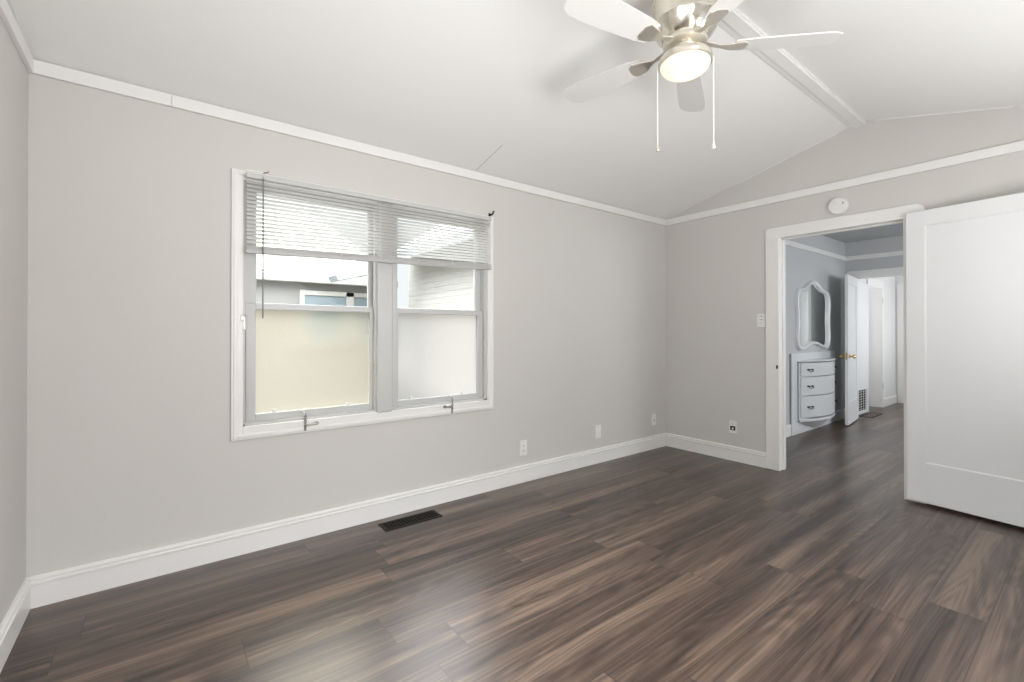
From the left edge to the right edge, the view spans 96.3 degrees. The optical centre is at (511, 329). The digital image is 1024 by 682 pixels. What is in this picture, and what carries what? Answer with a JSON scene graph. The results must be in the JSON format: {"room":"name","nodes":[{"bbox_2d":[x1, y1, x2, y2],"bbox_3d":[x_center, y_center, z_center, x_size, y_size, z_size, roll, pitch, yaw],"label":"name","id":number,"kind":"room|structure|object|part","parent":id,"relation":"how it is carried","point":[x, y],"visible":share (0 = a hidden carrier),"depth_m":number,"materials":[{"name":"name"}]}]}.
{"room":"empty bedroom","nodes":[
{"label":"empty bedroom","id":0,"kind":"room"},
{"bbox_2d":[0,0,28,623],"bbox_3d":[-1.117,-0.217,0.589,0.140,2.840,3.723,0,0,-38],"label":"wall","id":1,"kind":"structure","parent":0,"point":[14,75],"depth_m":1.80,"materials":[{"name":"beige paint"}]},
{"bbox_2d":[0,579,31,672],"bbox_3d":[-1.046,1.136,0.623,0.021,0.135,3.423,0,0,-38],"label":"baseboard","id":2,"kind":"structure","parent":1,"relation":"attached to","point":[14,619],"depth_m":1.77,"materials":[{"name":"white paint"}]},
{"bbox_2d":[0,403,1023,681],"bbox_3d":[3.877,1.282,4.297,12.607,0.120,5.100,0,0,-38],"label":"floor","id":3,"kind":"structure","parent":0,"point":[666,563],"depth_m":2.11,"materials":[{"name":"brown wood"}]},
{"bbox_2d":[378,510,441,531],"bbox_3d":[-0.645,1.213,2.925,0.385,0.004,0.130,0,0,-38],"label":"floor vent","id":4,"kind":"object","parent":3,"relation":"in","point":[428,515],"visible":1,"depth_m":2.92,"materials":[{"name":"brown metal"}]},
{"bbox_2d":[789,351,836,435],"bbox_3d":[3.814,0.751,5.676,1.370,0.955,0.213,0,0,-38],"label":"dresser","id":5,"kind":"object","parent":3,"relation":"on","point":[812,374],"visible":1,"depth_m":5.47,"materials":[{"name":"white paint"}]},
{"bbox_2d":[797,357,835,361],"bbox_3d":[3.826,0.368,5.687,1.238,0.020,0.213,0,0,-38],"label":"dresser top","id":6,"kind":"object","parent":5,"relation":"attached to","point":[800,359],"depth_m":5.56,"materials":[{"name":"white paint"}]},
{"bbox_3d":[3.856,0.912,5.687,1.040,0.252,0.153,0,0,-38],"label":"drawer","id":7,"kind":"part","parent":5,"relation":"part of","materials":[{"name":"white paint"}]},
{"bbox_3d":[3.856,0.668,5.688,1.040,0.216,0.153,0,0,-38],"label":"drawer","id":8,"kind":"part","parent":5,"relation":"part of","materials":[{"name":"white paint"}]},
{"bbox_3d":[3.856,0.471,5.689,1.040,0.158,0.153,0,0,-38],"label":"drawer","id":9,"kind":"part","parent":5,"relation":"part of","materials":[{"name":"white paint"}]},
{"bbox_2d":[860,412,881,417],"bbox_3d":[5.203,1.231,6.631,0.500,0.005,0.145,0,0,-38],"label":"floor grate","id":10,"kind":"object","parent":3,"relation":"on","point":[870,415],"visible":1,"depth_m":6.60,"materials":[{"name":"brown metal"}]},
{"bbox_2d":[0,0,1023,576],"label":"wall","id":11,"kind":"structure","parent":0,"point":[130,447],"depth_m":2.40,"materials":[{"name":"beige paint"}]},
{"bbox_2d":[246,169,268,173],"bbox_3d":[-1.400,-0.878,2.525,0.110,0.016,0.033,0,0,-38],"label":"curtain bracket","id":12,"kind":"object","parent":11,"relation":"attached to","point":[246,169],"visible":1,"depth_m":2.54,"materials":[{"name":"white metal"}]},
{"bbox_2d":[26,433,666,608],"bbox_3d":[-0.233,1.150,3.419,4.719,0.135,0.021,0,0,-38],"label":"baseboard","id":13,"kind":"structure","parent":11,"relation":"attached to","point":[48,588],"depth_m":2.60,"materials":[{"name":"white paint"}]},
{"bbox_2d":[231,168,493,440],"bbox_3d":[-0.866,-0.133,3.031,1.716,1.462,0.176,0,0,-38],"label":"window","id":14,"kind":"structure","parent":11,"relation":"attached to","point":[380,361],"depth_m":2.87,"materials":[{"name":"white paint"}]},
{"bbox_3d":[-1.201,-0.472,2.790,0.748,0.712,0.028,0,0,-38],"label":"sash","id":15,"kind":"part","parent":14,"relation":"part of","materials":[{"name":"grey"}]},
{"bbox_3d":[-1.182,0.181,2.761,0.748,0.661,0.028,0,0,-38],"label":"sash","id":16,"kind":"part","parent":14,"relation":"part of","materials":[{"name":"grey glass"}]},
{"bbox_2d":[301,410,318,430],"bbox_3d":[-1.184,0.529,2.679,0.102,0.114,0.042,0,0,-10],"label":"handle","id":17,"kind":"object","parent":14,"relation":"attached to","point":[305,416],"visible":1,"depth_m":2.66,"materials":[{"name":"grey metal"}]},
{"bbox_3d":[-1.180,0.178,2.762,0.656,0.591,0.004,0,0,-38],"label":"glass pane","id":18,"kind":"part","parent":14,"relation":"part of","materials":[{"name":"beige glass"}]},
{"bbox_3d":[-0.519,0.181,3.270,0.638,0.591,0.004,0,0,-38],"label":"glass pane","id":19,"kind":"part","parent":14,"relation":"part of","materials":[{"name":"white glass"}]},
{"bbox_3d":[-0.541,-0.469,3.297,0.730,0.712,0.028,0,0,-38],"label":"sash","id":20,"kind":"part","parent":14,"relation":"part of","materials":[{"name":"grey"}]},
{"bbox_3d":[-0.521,0.184,3.269,0.730,0.661,0.028,0,0,-38],"label":"sash","id":21,"kind":"part","parent":14,"relation":"part of","materials":[{"name":"grey glass"}]},
{"bbox_2d":[443,396,452,412],"bbox_3d":[-0.461,0.531,3.252,0.080,0.123,0.054,0,0,-38],"label":"handle","id":22,"kind":"object","parent":14,"relation":"attached to","point":[444,406],"visible":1,"depth_m":3.25,"materials":[{"name":"grey metal"}]},
{"bbox_2d":[245,172,491,317],"bbox_3d":[-0.787,-0.451,2.928,1.593,0.781,0.050,0,0,-38],"label":"mini blind","id":23,"kind":"object","parent":11,"relation":"attached to","point":[250,249],"visible":1,"depth_m":2.80,"materials":[{"name":"grey plastic"}]},
{"bbox_3d":[-0.792,-0.827,2.937,1.593,0.028,0.034,0,0,-38],"label":"head rail","id":24,"kind":"part","parent":23,"relation":"part of","materials":[{"name":"grey"}]},
{"bbox_3d":[-0.790,-0.439,2.932,1.593,0.060,0.028,0,0,-38],"label":"rail","id":25,"kind":"part","parent":23,"relation":"part of","materials":[{"name":"grey"}]},
{"bbox_3d":[-0.827,-0.632,2.885,0.002,0.368,0.002,0,0,-38],"label":"ladder cord","id":26,"kind":"part","parent":23,"relation":"part of","materials":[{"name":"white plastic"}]},
{"bbox_3d":[-0.621,-0.634,3.044,0.002,0.361,0.002,0,0,-38],"label":"ladder cord","id":27,"kind":"part","parent":23,"relation":"part of","materials":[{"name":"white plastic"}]},
{"bbox_3d":[-0.415,-0.637,3.202,0.002,0.354,0.002,0,0,-38],"label":"ladder cord","id":28,"kind":"part","parent":23,"relation":"part of","materials":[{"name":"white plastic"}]},
{"bbox_2d":[520,440,526,455],"bbox_3d":[0.093,0.946,3.678,0.074,0.120,0.009,0,0,-38],"label":"power outlet","id":29,"kind":"object","parent":11,"relation":"attached to","point":[523,444],"visible":1,"depth_m":3.68,"materials":[{"name":"white plastic"}]},
{"bbox_2d":[595,425,600,438],"bbox_3d":[0.792,0.935,4.217,0.074,0.118,0.007,0,0,-38],"label":"blank wall plate","id":30,"kind":"object","parent":11,"relation":"attached to","point":[597,427],"visible":1,"depth_m":4.21,"materials":[{"name":"white plastic"}]},
{"bbox_2d":[651,414,655,425],"bbox_3d":[1.465,0.927,4.728,0.072,0.116,0.016,0,0,-38],"label":"cable wall plate","id":31,"kind":"object","parent":11,"relation":"attached to","point":[653,416],"visible":1,"depth_m":4.72,"materials":[{"name":"white plastic"}]},
{"bbox_2d":[11,0,1023,219],"bbox_3d":[0.802,-1.409,2.069,4.979,0.521,3.723,0,0,-38],"label":"ceiling","id":32,"kind":"structure","parent":0,"point":[457,83],"depth_m":2.47,"materials":[{"name":"paint"}]},
{"bbox_2d":[564,0,842,151],"bbox_3d":[0.737,-1.182,2.052,1.219,0.779,1.224,0,0,-38],"label":"ceiling fan","id":33,"kind":"object","parent":32,"relation":"hanging from","point":[683,29],"visible":1,"depth_m":1.98,"materials":[{"name":"silver metal"}]},
{"bbox_3d":[0.462,-1.258,2.337,0.437,0.033,0.139,0,0,42],"label":"blade","id":34,"kind":"part","parent":33,"relation":"part of","materials":[{"name":"white"}]},
{"bbox_3d":[0.406,-1.261,1.843,0.437,0.033,0.139,0,0,-30],"label":"blade","id":35,"kind":"part","parent":33,"relation":"part of","materials":[{"name":"white"}]},
{"bbox_3d":[0.672,-1.020,2.089,0.021,0.391,0.005,0,0,22],"label":"pull chain","id":36,"kind":"part","parent":33,"relation":"part of","materials":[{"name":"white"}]},
{"bbox_3d":[0.950,-1.258,2.437,0.139,0.033,0.437,0,0,24],"label":"blade","id":37,"kind":"part","parent":33,"relation":"part of","materials":[{"name":"white"}]},
{"bbox_3d":[0.877,-1.021,2.012,0.021,0.391,0.005,0,0,22],"label":"pull chain","id":38,"kind":"part","parent":33,"relation":"part of","materials":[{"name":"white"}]},
{"bbox_3d":[0.859,-1.262,1.637,0.139,0.033,0.437,0,0,-12],"label":"blade","id":39,"kind":"part","parent":33,"relation":"part of","materials":[{"name":"white"}]},
{"bbox_3d":[1.195,-1.260,2.004,0.437,0.033,0.139,0,0,6],"label":"blade","id":40,"kind":"part","parent":33,"relation":"part of","materials":[{"name":"white"}]},
{"bbox_2d":[718,8,866,127],"bbox_3d":[0.796,-1.583,2.095,4.719,0.032,0.111,0,0,-38],"label":"strip","id":41,"kind":"object","parent":32,"relation":"attached to","point":[736,23],"visible":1,"depth_m":2.78,"materials":[{"name":"white paint"}]},
{"bbox_2d":[786,235,844,424],"bbox_3d":[3.414,-0.002,5.537,3.398,2.460,0.100,0,0,-38],"label":"wall","id":42,"kind":"structure","parent":0,"point":[802,266],"depth_m":5.95,"materials":[{"name":"grey paint"}]},
{"bbox_2d":[786,424,791,436],"bbox_3d":[2.666,1.157,4.880,1.418,0.135,0.021,0,0,-38],"label":"baseboard","id":43,"kind":"structure","parent":42,"relation":"attached to","point":[788,427],"depth_m":5.26,"materials":[{"name":"white paint"}]},
{"bbox_2d":[795,281,830,349],"bbox_3d":[3.765,-0.185,5.717,1.040,0.852,0.042,0,0,-38],"label":"wall mirror","id":44,"kind":"object","parent":42,"relation":"attached to","point":[812,303],"visible":1,"depth_m":5.71,"materials":[{"name":"grey mirror"}]},
{"bbox_2d":[799,285,826,345],"bbox_3d":[3.756,-0.186,5.728,0.963,0.773,0.008,0,0,-38],"label":"mirror glass","id":45,"kind":"object","parent":44,"relation":"attached to","point":[812,298],"depth_m":5.72,"materials":[{"name":"grey mirror"}]},
{"bbox_2d":[786,240,845,260],"bbox_3d":[3.403,-1.006,5.459,3.278,0.057,0.018,0,0,-38],"label":"rail","id":46,"kind":"object","parent":42,"relation":"attached to","point":[788,242],"visible":0.56,"depth_m":5.75,"materials":[{"name":"white paint"}]},
{"bbox_2d":[835,408,844,420],"bbox_3d":[4.509,1.164,6.296,0.490,0.135,0.021,0,0,-38],"label":"baseboard","id":47,"kind":"structure","parent":42,"relation":"attached to","point":[839,414],"depth_m":6.27,"materials":[{"name":"white paint"}]},
{"bbox_2d":[665,105,1023,506],"bbox_3d":[2.728,-0.207,3.544,0.120,2.850,3.723,0,0,-38],"label":"wall","id":48,"kind":"structure","parent":0,"point":[715,266],"depth_m":4.12,"materials":[{"name":"beige paint"}]},
{"bbox_2d":[666,433,765,467],"bbox_3d":[1.940,1.155,4.447,0.021,0.135,1.000,0,0,-38],"label":"baseboard","id":49,"kind":"structure","parent":48,"relation":"attached to","point":[733,453],"depth_m":4.39,"materials":[{"name":"white paint"}]},
{"bbox_2d":[729,420,736,433],"bbox_3d":[2.066,0.909,4.290,0.015,0.118,0.074,0,0,-38],"label":"wall plate","id":50,"kind":"object","parent":48,"relation":"attached to","point":[732,424],"visible":1,"depth_m":4.29,"materials":[{"name":"white plastic"}]},
{"bbox_2d":[757,314,764,326],"bbox_3d":[2.222,-0.086,4.092,0.014,0.116,0.072,0,0,-38],"label":"light switch","id":51,"kind":"object","parent":48,"relation":"attached to","point":[760,317],"visible":1,"depth_m":4.09,"materials":[{"name":"white plastic"}]},
{"bbox_2d":[828,197,848,214],"bbox_3d":[2.571,-0.980,3.620,0.040,0.140,0.140,0,0,-38],"label":"smoke detector","id":52,"kind":"object","parent":48,"relation":"attached to","point":[839,205],"visible":1,"depth_m":3.60,"materials":[{"name":"white plastic"}]},
{"bbox_2d":[765,204,926,503],"bbox_3d":[2.622,0.162,3.670,0.142,2.112,1.066,0,0,-38],"label":"door frame","id":53,"kind":"structure","parent":48,"relation":"attached to","point":[772,235],"depth_m":3.98,"materials":[{"name":"white paint"}]},
{"bbox_2d":[735,106,1012,184],"bbox_3d":[2.622,-1.469,3.586,0.008,0.227,1.762,0,0,-38],"label":"bead","id":54,"kind":"object","parent":48,"relation":"attached to","point":[1008,106],"visible":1,"depth_m":3.32,"materials":[{"name":"white paint"}]},
{"bbox_2d":[905,192,1023,526],"bbox_3d":[2.991,0.181,2.906,0.098,2.023,0.822,0,0,-30],"label":"door","id":55,"kind":"structure","parent":48,"relation":"in","point":[965,261],"depth_m":2.98,"materials":[{"name":"white paint"}]},
{"bbox_3d":[3.014,0.096,2.913,0.013,1.654,0.613,0,0,-30],"label":"panel moulding","id":56,"kind":"part","parent":55,"relation":"part of","materials":[{"name":"white paint"}]},
{"bbox_3d":[3.021,0.096,2.917,0.014,1.651,0.608,0,0,-30],"label":"panel","id":57,"kind":"part","parent":55,"relation":"part of","materials":[{"name":"white paint"}]},
{"bbox_2d":[823,223,902,242],"bbox_3d":[4.529,-1.280,4.092,3.398,0.080,3.760,0,0,-38],"label":"ceiling","id":58,"kind":"structure","parent":0,"point":[893,230],"depth_m":5.91,"materials":[{"name":"grey paint"}]},
{"bbox_2d":[845,235,902,273],"bbox_3d":[5.855,-0.005,5.042,0.110,2.460,3.660,0,0,-38],"label":"wall","id":59,"kind":"structure","parent":0,"point":[889,244],"depth_m":6.20,"materials":[{"name":"grey paint"}]},
{"bbox_2d":[839,274,858,424],"bbox_3d":[4.516,0.253,6.093,0.681,1.925,0.178,0,0,-44],"label":"door","id":60,"kind":"structure","parent":59,"relation":"in","point":[851,283],"depth_m":6.01,"materials":[{"name":"white paint"}]},
{"bbox_3d":[4.516,0.171,6.093,0.470,1.528,0.016,0,0,-44],"label":"panel","id":61,"kind":"part","parent":60,"relation":"part of","materials":[{"name":"white paint"}]},
{"bbox_2d":[846,267,902,278],"bbox_3d":[5.072,0.205,6.047,0.130,2.050,1.070,0,0,-38],"label":"door frame","id":62,"kind":"structure","parent":59,"relation":"attached to","point":[897,271],"depth_m":6.16,"materials":[{"name":"white paint"}]},
{"bbox_2d":[846,251,902,260],"bbox_3d":[5.786,-1.008,5.032,0.018,0.057,3.562,0,0,-38],"label":"rail","id":63,"kind":"object","parent":59,"relation":"attached to","point":[894,253],"visible":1,"depth_m":6.17,"materials":[{"name":"white paint"}]},
{"bbox_2d":[858,276,895,414],"bbox_3d":[5.683,0.036,7.236,2.290,2.400,0.120,0,0,-38],"label":"wall","id":64,"kind":"structure","parent":0,"point":[889,282],"depth_m":7.61,"materials":[{"name":"white paint"}]},
{"bbox_2d":[858,282,867,413],"bbox_3d":[5.082,0.263,6.678,0.540,1.900,0.029,0,0,-38],"label":"furnace","id":65,"kind":"object","parent":64,"relation":"attached to","point":[862,287],"visible":0.66,"depth_m":6.70,"materials":[{"name":"white paint"}]},
{"bbox_2d":[858,389,864,410],"bbox_3d":[5.077,1.023,6.681,0.410,0.310,0.010,0,0,-38],"label":"grille","id":66,"kind":"object","parent":65,"relation":"attached to","point":[861,392],"depth_m":6.70,"materials":[{"name":"white metal"}]},
{"bbox_2d":[866,278,883,411],"bbox_3d":[5.610,0.226,7.194,0.815,2.020,0.176,0,0,-38],"label":"door frame","id":67,"kind":"structure","parent":64,"relation":"attached to","point":[876,287],"depth_m":7.37,"materials":[{"name":"white paint"}]},
{"bbox_2d":[884,395,896,406],"bbox_3d":[6.269,1.171,7.592,0.720,0.135,0.021,0,0,-38],"label":"baseboard","id":68,"kind":"structure","parent":64,"relation":"attached to","point":[890,400],"depth_m":7.57,"materials":[{"name":"white paint"}]},
{"bbox_2d":[895,276,902,394],"bbox_3d":[7.080,0.036,7.215,0.100,2.400,1.615,0,0,-38],"label":"wall","id":69,"kind":"structure","parent":0,"point":[898,279],"depth_m":7.82,"materials":[{"name":"white paint"}]},
{"bbox_2d":[897,283,903,402],"bbox_3d":[6.858,0.222,7.406,0.018,2.030,0.990,0,0,-38],"label":"door","id":70,"kind":"structure","parent":69,"relation":"in","point":[900,347],"depth_m":7.76,"materials":[{"name":"white paint"}]},
{"label":"outside","id":71,"kind":"structure","parent":0,"visible":0},
{"bbox_3d":[-7.342,1.534,21.856,65.000,0.150,36.380,0,0,-38],"label":"ground","id":72,"kind":"structure","parent":71,"visible":0},
{"bbox_2d":[256,208,397,306],"bbox_3d":[-10.010,-1.376,9.833,12.900,5.550,7.220,0,0,-38],"label":"house","id":73,"kind":"structure","parent":72,"relation":"on","point":[287,279],"depth_m":10.08,"materials":[{"name":"grey paint"}]},
{"bbox_3d":[-4.096,-0.255,10.074,0.900,1.010,0.015,0,0,-38],"label":"pane","id":74,"kind":"part","parent":73,"relation":"part of","materials":[{"name":"grey"}]},
{"bbox_3d":[-3.275,-0.252,10.705,0.870,1.010,0.015,0,0,-38],"label":"pane","id":75,"kind":"part","parent":73,"relation":"part of","materials":[{"name":"grey"}]},
{"bbox_2d":[328,225,472,309],"bbox_3d":[-0.644,-1.003,8.490,3.882,4.790,5.640,0,0,-38],"label":"house","id":76,"kind":"structure","parent":72,"relation":"on","point":[430,287],"depth_m":9.29,"materials":[{"name":"grey"}]}
]}

